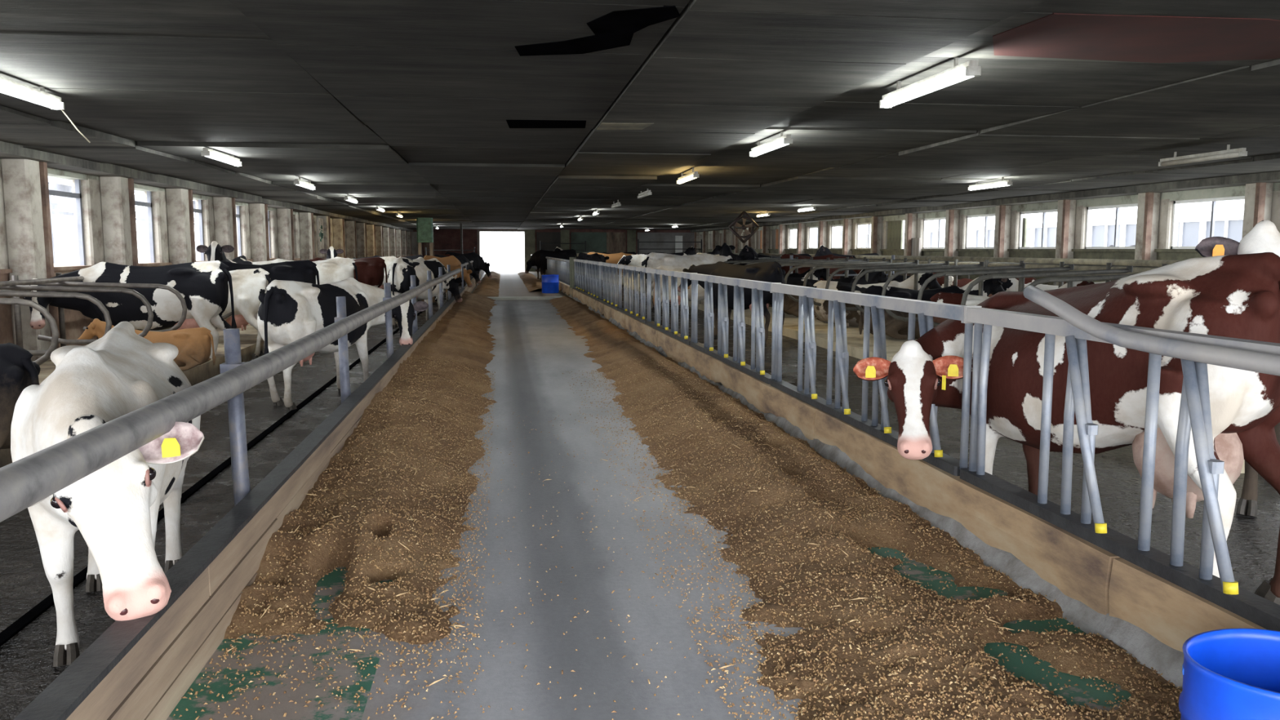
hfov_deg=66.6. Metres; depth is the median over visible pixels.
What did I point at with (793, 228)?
window
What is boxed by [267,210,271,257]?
window
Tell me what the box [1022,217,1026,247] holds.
board
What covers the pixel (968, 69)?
ceiling lamp
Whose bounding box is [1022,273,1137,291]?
divider
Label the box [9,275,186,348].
divider
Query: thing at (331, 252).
cow
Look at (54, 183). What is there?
windows
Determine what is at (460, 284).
cow
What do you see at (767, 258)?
divider
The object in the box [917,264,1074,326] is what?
divider
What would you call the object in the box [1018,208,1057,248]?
window
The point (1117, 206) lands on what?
window
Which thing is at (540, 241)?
gate
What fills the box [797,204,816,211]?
ceiling lamp
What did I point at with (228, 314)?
divider
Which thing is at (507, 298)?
threshold
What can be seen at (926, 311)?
barrier
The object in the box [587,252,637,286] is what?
cow
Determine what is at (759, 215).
ceiling lamp
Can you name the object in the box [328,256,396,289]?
cow
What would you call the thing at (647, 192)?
ceiling lamp
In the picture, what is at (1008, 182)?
ceiling lamp
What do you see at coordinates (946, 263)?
divider
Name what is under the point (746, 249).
cow
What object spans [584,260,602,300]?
barrier
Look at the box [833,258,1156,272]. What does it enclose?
rail
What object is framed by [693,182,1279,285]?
wall
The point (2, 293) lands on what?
divider
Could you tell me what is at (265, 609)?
flakes
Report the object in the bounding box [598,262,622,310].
barrier
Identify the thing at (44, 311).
divider
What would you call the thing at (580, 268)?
barrier
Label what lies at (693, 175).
ceiling lamp
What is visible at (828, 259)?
divider
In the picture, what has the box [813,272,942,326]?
cow
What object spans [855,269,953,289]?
cow
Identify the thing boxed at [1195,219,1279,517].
cow
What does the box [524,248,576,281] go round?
cow
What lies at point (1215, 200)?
window
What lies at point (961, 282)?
cow
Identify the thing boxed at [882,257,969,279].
divider
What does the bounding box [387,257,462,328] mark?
cow
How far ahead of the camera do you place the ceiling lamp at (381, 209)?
29.42 m
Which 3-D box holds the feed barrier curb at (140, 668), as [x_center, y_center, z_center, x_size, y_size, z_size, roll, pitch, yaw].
[-5.540,-2.027,31.204,0.106,0.768,68.600,-1,7,-8]
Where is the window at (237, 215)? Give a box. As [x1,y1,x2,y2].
[235,205,241,256]
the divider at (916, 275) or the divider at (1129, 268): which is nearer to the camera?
the divider at (1129, 268)
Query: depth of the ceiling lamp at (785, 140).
11.32 m
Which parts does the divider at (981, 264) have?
post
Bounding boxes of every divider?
[0,284,153,344]
[0,290,111,355]
[0,297,58,365]
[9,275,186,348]
[55,272,172,346]
[97,311,231,339]
[724,257,798,272]
[733,257,813,279]
[745,257,829,279]
[759,257,780,259]
[777,257,848,277]
[780,258,868,281]
[784,259,892,302]
[803,260,918,306]
[825,261,949,311]
[850,262,984,315]
[881,262,1025,321]
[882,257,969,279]
[902,257,927,280]
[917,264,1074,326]
[926,258,954,289]
[953,259,1056,286]
[960,266,1133,305]
[984,259,1093,281]
[1017,260,1059,291]
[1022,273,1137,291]
[1057,262,1106,288]
[1105,262,1159,282]
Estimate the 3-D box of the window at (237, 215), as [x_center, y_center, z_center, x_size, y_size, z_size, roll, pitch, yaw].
[-9.640,-3.000,22.905,0.060,1.300,1.750,-1,7,-8]
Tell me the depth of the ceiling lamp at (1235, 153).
12.83 m
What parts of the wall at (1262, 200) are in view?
window sill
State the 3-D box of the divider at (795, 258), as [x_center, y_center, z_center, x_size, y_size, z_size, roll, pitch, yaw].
[2.965,-2.010,24.817,2.158,1.220,0.070,-1,7,-8]
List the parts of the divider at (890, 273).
post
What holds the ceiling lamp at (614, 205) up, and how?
hanging from the ceiling
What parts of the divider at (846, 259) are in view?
post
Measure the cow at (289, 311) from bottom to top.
1.353 m
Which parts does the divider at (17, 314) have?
post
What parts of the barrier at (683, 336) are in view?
rail, rail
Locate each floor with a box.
[0,282,462,719]
[0,324,263,467]
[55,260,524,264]
[166,271,1131,719]
[488,262,524,271]
[586,271,1279,593]
[601,272,1244,473]
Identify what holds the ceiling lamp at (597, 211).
hanging from the ceiling
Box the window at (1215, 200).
[1170,195,1244,248]
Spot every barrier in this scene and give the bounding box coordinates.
[416,217,433,255]
[573,258,587,293]
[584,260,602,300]
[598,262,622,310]
[617,264,651,324]
[645,267,697,345]
[689,272,783,384]
[769,282,991,475]
[960,306,1279,631]
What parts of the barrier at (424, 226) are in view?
leg, leg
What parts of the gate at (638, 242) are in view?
post, post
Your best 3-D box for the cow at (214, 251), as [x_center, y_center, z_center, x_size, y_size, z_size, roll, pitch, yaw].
[-7.594,-1.290,18.084,0.769,1.807,2.482,-1,7,-8]
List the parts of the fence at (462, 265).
post, rail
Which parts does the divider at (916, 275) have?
post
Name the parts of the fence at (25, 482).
post, post, post, post, post, post, post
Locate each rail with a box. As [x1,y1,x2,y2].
[0,275,84,287]
[0,289,31,291]
[733,253,1182,266]
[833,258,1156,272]
[1040,270,1139,280]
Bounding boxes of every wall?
[0,158,411,361]
[410,228,693,271]
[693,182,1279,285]
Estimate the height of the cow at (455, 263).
1.486 m
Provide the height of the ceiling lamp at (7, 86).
0.449 m
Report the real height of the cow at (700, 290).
1.234 m
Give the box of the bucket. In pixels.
[1178,627,1279,719]
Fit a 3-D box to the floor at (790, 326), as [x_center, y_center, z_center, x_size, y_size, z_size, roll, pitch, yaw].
[3.565,-2.122,32.786,6.200,0.400,52.000,-1,7,-8]
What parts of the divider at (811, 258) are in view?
post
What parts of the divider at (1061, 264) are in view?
post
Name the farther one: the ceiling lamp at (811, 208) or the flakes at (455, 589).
the ceiling lamp at (811, 208)
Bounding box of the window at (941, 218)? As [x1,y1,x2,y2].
[922,217,945,248]
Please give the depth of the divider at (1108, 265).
14.29 m
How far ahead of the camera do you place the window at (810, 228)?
42.72 m
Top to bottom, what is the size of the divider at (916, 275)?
1.220 m
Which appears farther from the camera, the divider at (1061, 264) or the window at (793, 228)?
the window at (793, 228)
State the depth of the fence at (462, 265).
29.65 m
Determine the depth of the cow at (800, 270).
26.04 m
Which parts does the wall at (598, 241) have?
panel, panel, door frame, panel, panel, panel, panel, panel, panel, panel, panel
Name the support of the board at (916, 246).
attached to the wall at (1262, 200)
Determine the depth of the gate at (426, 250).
57.10 m
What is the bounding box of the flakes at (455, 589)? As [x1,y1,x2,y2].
[356,408,811,719]
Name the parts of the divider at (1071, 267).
post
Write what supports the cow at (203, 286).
on the floor at (27, 669)
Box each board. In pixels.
[911,237,921,256]
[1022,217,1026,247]
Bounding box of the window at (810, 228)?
[808,226,817,248]
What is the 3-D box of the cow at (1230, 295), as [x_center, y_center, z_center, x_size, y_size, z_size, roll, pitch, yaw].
[2.054,0.266,4.721,1.187,1.540,1.927,-3,7,-27]
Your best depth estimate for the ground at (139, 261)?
156.90 m
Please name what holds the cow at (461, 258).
on the floor at (27, 669)
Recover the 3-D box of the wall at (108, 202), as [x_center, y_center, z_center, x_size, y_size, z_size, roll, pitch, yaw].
[-10.719,-3.363,31.747,0.666,3.500,71.410,-1,7,-8]
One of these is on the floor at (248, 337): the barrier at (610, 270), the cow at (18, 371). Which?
the cow at (18, 371)
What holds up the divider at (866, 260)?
on the floor at (790, 326)
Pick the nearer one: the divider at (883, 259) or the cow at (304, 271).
the cow at (304, 271)
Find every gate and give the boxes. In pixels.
[425,247,475,255]
[540,240,586,252]
[637,239,702,254]
[789,254,894,275]
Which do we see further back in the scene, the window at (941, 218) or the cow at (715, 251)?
the cow at (715, 251)
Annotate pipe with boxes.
[1023,284,1279,376]
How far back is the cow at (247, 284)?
14.57 m
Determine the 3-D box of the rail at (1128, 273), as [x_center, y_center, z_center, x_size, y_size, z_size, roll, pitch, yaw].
[3.511,-2.875,28.170,0.110,0.110,41.900,-1,7,-8]
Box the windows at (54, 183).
[48,176,198,263]
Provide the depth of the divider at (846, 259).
21.21 m
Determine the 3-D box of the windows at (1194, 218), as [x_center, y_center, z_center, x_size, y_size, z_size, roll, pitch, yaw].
[21.854,-4.907,37.091,6.300,4.060,68.000,-1,7,-8]
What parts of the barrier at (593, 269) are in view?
rail, rail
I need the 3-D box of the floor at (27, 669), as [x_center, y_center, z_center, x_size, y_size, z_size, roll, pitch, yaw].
[-8.071,-1.679,30.885,5.015,0.350,68.600,-1,7,-8]
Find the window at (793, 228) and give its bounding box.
[789,227,796,248]
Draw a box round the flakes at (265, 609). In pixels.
[173,354,495,719]
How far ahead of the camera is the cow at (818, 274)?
23.80 m
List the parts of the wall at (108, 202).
window sill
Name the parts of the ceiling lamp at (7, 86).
cord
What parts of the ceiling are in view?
rusty panel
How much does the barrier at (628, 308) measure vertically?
0.887 m
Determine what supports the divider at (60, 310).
on the floor at (248, 337)
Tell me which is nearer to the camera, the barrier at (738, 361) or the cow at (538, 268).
the barrier at (738, 361)
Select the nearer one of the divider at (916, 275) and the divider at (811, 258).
the divider at (916, 275)
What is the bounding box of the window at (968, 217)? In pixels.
[965,213,995,248]
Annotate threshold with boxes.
[488,296,562,300]
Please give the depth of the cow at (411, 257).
30.50 m
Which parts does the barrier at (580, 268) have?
rail, rail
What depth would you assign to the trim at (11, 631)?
6.58 m
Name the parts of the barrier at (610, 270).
rail, rail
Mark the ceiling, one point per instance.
(475, 114)
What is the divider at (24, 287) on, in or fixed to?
on the floor at (248, 337)
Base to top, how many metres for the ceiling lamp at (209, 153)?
0.194 m
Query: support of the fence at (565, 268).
on the floor at (534, 347)
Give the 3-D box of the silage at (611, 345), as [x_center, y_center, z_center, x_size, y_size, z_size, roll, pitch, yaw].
[-0.674,-0.370,15.803,1.550,0.200,26.969,-1,7,-8]
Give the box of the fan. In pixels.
[728,211,759,243]
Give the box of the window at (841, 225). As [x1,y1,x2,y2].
[831,224,842,248]
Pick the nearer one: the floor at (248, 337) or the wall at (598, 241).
the floor at (248, 337)
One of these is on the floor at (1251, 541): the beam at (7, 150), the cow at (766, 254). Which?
the cow at (766, 254)
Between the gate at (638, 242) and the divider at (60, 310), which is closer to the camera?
the divider at (60, 310)
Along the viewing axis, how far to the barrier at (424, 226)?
37.71 m
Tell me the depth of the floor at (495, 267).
80.24 m
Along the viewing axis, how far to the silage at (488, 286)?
36.90 m
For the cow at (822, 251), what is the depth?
31.34 m
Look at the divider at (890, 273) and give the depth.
18.70 m
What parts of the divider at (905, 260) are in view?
post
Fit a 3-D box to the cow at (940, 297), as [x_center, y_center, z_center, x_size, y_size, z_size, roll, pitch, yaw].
[5.048,-0.563,13.097,2.627,1.111,0.899,-1,7,-12]
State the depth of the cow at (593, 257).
35.93 m
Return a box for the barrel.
[541,274,559,293]
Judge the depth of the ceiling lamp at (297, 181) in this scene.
18.13 m
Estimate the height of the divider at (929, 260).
1.220 m
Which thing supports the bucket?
on the floor at (534, 347)
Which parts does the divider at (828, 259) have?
post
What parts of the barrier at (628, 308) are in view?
rail, rail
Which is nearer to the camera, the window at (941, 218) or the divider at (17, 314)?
the divider at (17, 314)
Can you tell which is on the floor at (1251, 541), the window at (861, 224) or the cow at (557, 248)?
the cow at (557, 248)
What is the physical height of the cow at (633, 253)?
1.442 m
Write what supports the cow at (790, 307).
on the floor at (790, 326)
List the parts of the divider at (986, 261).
post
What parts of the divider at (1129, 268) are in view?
post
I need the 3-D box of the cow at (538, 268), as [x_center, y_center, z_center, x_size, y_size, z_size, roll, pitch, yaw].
[-4.665,-4.660,48.220,2.423,1.486,0.794,3,7,22]
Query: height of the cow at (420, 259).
1.486 m
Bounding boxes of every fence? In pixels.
[0,264,461,522]
[460,256,483,288]
[530,254,576,294]
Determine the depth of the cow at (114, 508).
3.47 m
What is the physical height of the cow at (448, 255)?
1.486 m
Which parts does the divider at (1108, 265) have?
post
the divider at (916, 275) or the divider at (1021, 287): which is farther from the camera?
the divider at (916, 275)
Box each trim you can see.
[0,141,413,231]
[0,293,444,646]
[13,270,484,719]
[690,171,1279,231]
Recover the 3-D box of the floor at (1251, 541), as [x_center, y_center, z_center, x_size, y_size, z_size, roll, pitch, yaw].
[3.359,-1.911,32.477,10.900,0.450,68.600,-1,7,-8]
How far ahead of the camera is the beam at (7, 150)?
16.09 m
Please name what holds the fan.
hanging from the ceiling
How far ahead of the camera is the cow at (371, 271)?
22.68 m
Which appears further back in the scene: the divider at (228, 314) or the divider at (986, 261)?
the divider at (986, 261)
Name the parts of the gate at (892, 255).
post, post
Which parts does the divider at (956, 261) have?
post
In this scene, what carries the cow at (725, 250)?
on the floor at (1251, 541)
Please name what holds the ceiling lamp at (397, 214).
hanging from the ceiling
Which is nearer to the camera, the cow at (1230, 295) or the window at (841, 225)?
the cow at (1230, 295)
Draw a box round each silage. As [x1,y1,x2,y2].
[223,291,497,644]
[472,271,500,297]
[517,271,542,292]
[549,295,1182,719]
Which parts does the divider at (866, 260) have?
post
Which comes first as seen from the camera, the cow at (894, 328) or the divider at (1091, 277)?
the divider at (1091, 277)
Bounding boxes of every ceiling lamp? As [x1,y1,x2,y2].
[0,76,90,142]
[200,147,242,166]
[293,176,315,189]
[344,194,357,203]
[375,205,385,211]
[395,211,403,217]
[592,208,599,215]
[611,200,621,208]
[637,188,652,198]
[676,167,699,183]
[749,131,792,156]
[756,211,770,217]
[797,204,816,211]
[879,57,981,108]
[967,177,1012,190]
[1158,144,1247,166]
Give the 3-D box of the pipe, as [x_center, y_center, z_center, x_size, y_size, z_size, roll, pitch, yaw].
[1.948,-0.014,2.488,0.068,0.225,3.557,-1,7,-8]
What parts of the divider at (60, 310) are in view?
post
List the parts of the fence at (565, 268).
rail, post, post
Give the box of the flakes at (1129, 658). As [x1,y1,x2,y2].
[562,355,1182,719]
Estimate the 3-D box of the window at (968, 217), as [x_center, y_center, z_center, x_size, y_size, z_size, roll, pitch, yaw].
[9.671,-3.595,27.334,0.070,0.960,2.080,-1,7,-8]
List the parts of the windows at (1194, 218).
pane, pane, pane, pane, pane, pane, pane, pane, pane, pane, pane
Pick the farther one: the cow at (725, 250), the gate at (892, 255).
the cow at (725, 250)
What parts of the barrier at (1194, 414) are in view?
joint plate, rail, rail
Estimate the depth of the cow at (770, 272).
16.32 m
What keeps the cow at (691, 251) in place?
on the floor at (1251, 541)
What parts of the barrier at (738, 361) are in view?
rail, rail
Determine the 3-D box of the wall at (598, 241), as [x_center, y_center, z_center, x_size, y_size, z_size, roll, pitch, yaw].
[-5.688,-7.210,65.545,19.500,3.500,0.420,-1,7,-8]
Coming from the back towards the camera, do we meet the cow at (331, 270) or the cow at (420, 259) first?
the cow at (420, 259)
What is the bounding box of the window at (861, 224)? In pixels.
[857,222,871,248]
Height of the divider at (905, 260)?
1.220 m
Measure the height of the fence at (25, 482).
1.082 m
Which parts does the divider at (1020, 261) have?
post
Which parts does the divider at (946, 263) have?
post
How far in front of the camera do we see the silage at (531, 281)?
42.61 m
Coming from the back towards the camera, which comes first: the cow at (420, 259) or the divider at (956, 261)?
the cow at (420, 259)
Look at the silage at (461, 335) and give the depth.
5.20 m
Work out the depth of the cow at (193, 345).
11.60 m
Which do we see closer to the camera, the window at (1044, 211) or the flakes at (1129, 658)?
the flakes at (1129, 658)
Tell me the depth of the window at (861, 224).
36.47 m
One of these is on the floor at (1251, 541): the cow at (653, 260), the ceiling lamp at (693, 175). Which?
the cow at (653, 260)
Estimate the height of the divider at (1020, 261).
1.220 m
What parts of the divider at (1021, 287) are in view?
post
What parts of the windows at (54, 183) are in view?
post, post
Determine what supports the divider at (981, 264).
on the floor at (790, 326)
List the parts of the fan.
blade, blade, blade, blade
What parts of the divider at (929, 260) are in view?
post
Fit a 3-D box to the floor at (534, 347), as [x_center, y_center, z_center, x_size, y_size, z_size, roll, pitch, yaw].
[-3.763,-1.922,31.467,3.685,0.300,68.600,-1,7,-8]
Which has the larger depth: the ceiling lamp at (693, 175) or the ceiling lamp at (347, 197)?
the ceiling lamp at (347, 197)
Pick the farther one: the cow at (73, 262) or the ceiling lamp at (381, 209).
the ceiling lamp at (381, 209)
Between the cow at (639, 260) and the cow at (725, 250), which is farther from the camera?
the cow at (639, 260)
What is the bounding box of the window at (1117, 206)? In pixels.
[1084,203,1137,248]
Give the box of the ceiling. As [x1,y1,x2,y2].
[0,0,1279,230]
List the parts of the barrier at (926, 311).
joint plate, rail, rail, joint plate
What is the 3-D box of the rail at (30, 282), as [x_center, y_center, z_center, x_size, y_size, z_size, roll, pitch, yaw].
[-7.715,-1.442,16.022,0.060,0.060,24.000,-1,7,-8]
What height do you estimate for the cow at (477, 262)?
1.561 m
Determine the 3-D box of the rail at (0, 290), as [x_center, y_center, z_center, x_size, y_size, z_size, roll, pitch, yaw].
[-8.190,-1.315,15.969,0.070,0.070,24.000,-1,7,-8]
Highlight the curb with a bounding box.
[540,273,1266,688]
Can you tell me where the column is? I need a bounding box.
[460,223,462,253]
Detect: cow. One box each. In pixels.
[0,342,39,448]
[10,321,204,666]
[22,260,242,362]
[53,259,76,266]
[76,318,215,370]
[195,240,253,328]
[210,267,271,359]
[221,259,319,284]
[252,257,357,284]
[257,277,428,410]
[295,257,386,287]
[319,246,343,258]
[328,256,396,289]
[352,254,424,302]
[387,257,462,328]
[392,256,424,313]
[398,253,450,296]
[421,254,472,304]
[434,254,480,297]
[444,251,492,289]
[458,253,491,285]
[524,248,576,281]
[526,252,541,279]
[553,246,594,256]
[576,252,608,291]
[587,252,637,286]
[602,252,636,279]
[617,253,687,293]
[644,252,734,310]
[653,265,704,323]
[654,246,696,254]
[677,261,785,343]
[683,248,719,254]
[715,242,759,265]
[738,244,811,257]
[758,253,794,256]
[768,266,833,306]
[780,253,861,280]
[782,271,888,317]
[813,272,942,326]
[814,245,879,278]
[853,252,1279,604]
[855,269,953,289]
[858,274,1004,339]
[925,272,1036,297]
[930,280,1094,327]
[989,278,1105,294]
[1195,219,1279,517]
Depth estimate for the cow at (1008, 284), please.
16.85 m
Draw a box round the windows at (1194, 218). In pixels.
[835,199,1244,248]
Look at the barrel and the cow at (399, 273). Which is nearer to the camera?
the cow at (399, 273)
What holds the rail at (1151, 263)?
attached to the wall at (1262, 200)
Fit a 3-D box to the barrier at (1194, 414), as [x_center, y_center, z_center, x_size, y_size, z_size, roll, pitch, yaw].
[1.954,0.372,3.195,0.117,0.887,3.691,-1,7,-8]
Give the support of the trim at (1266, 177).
attached to the wall at (1262, 200)

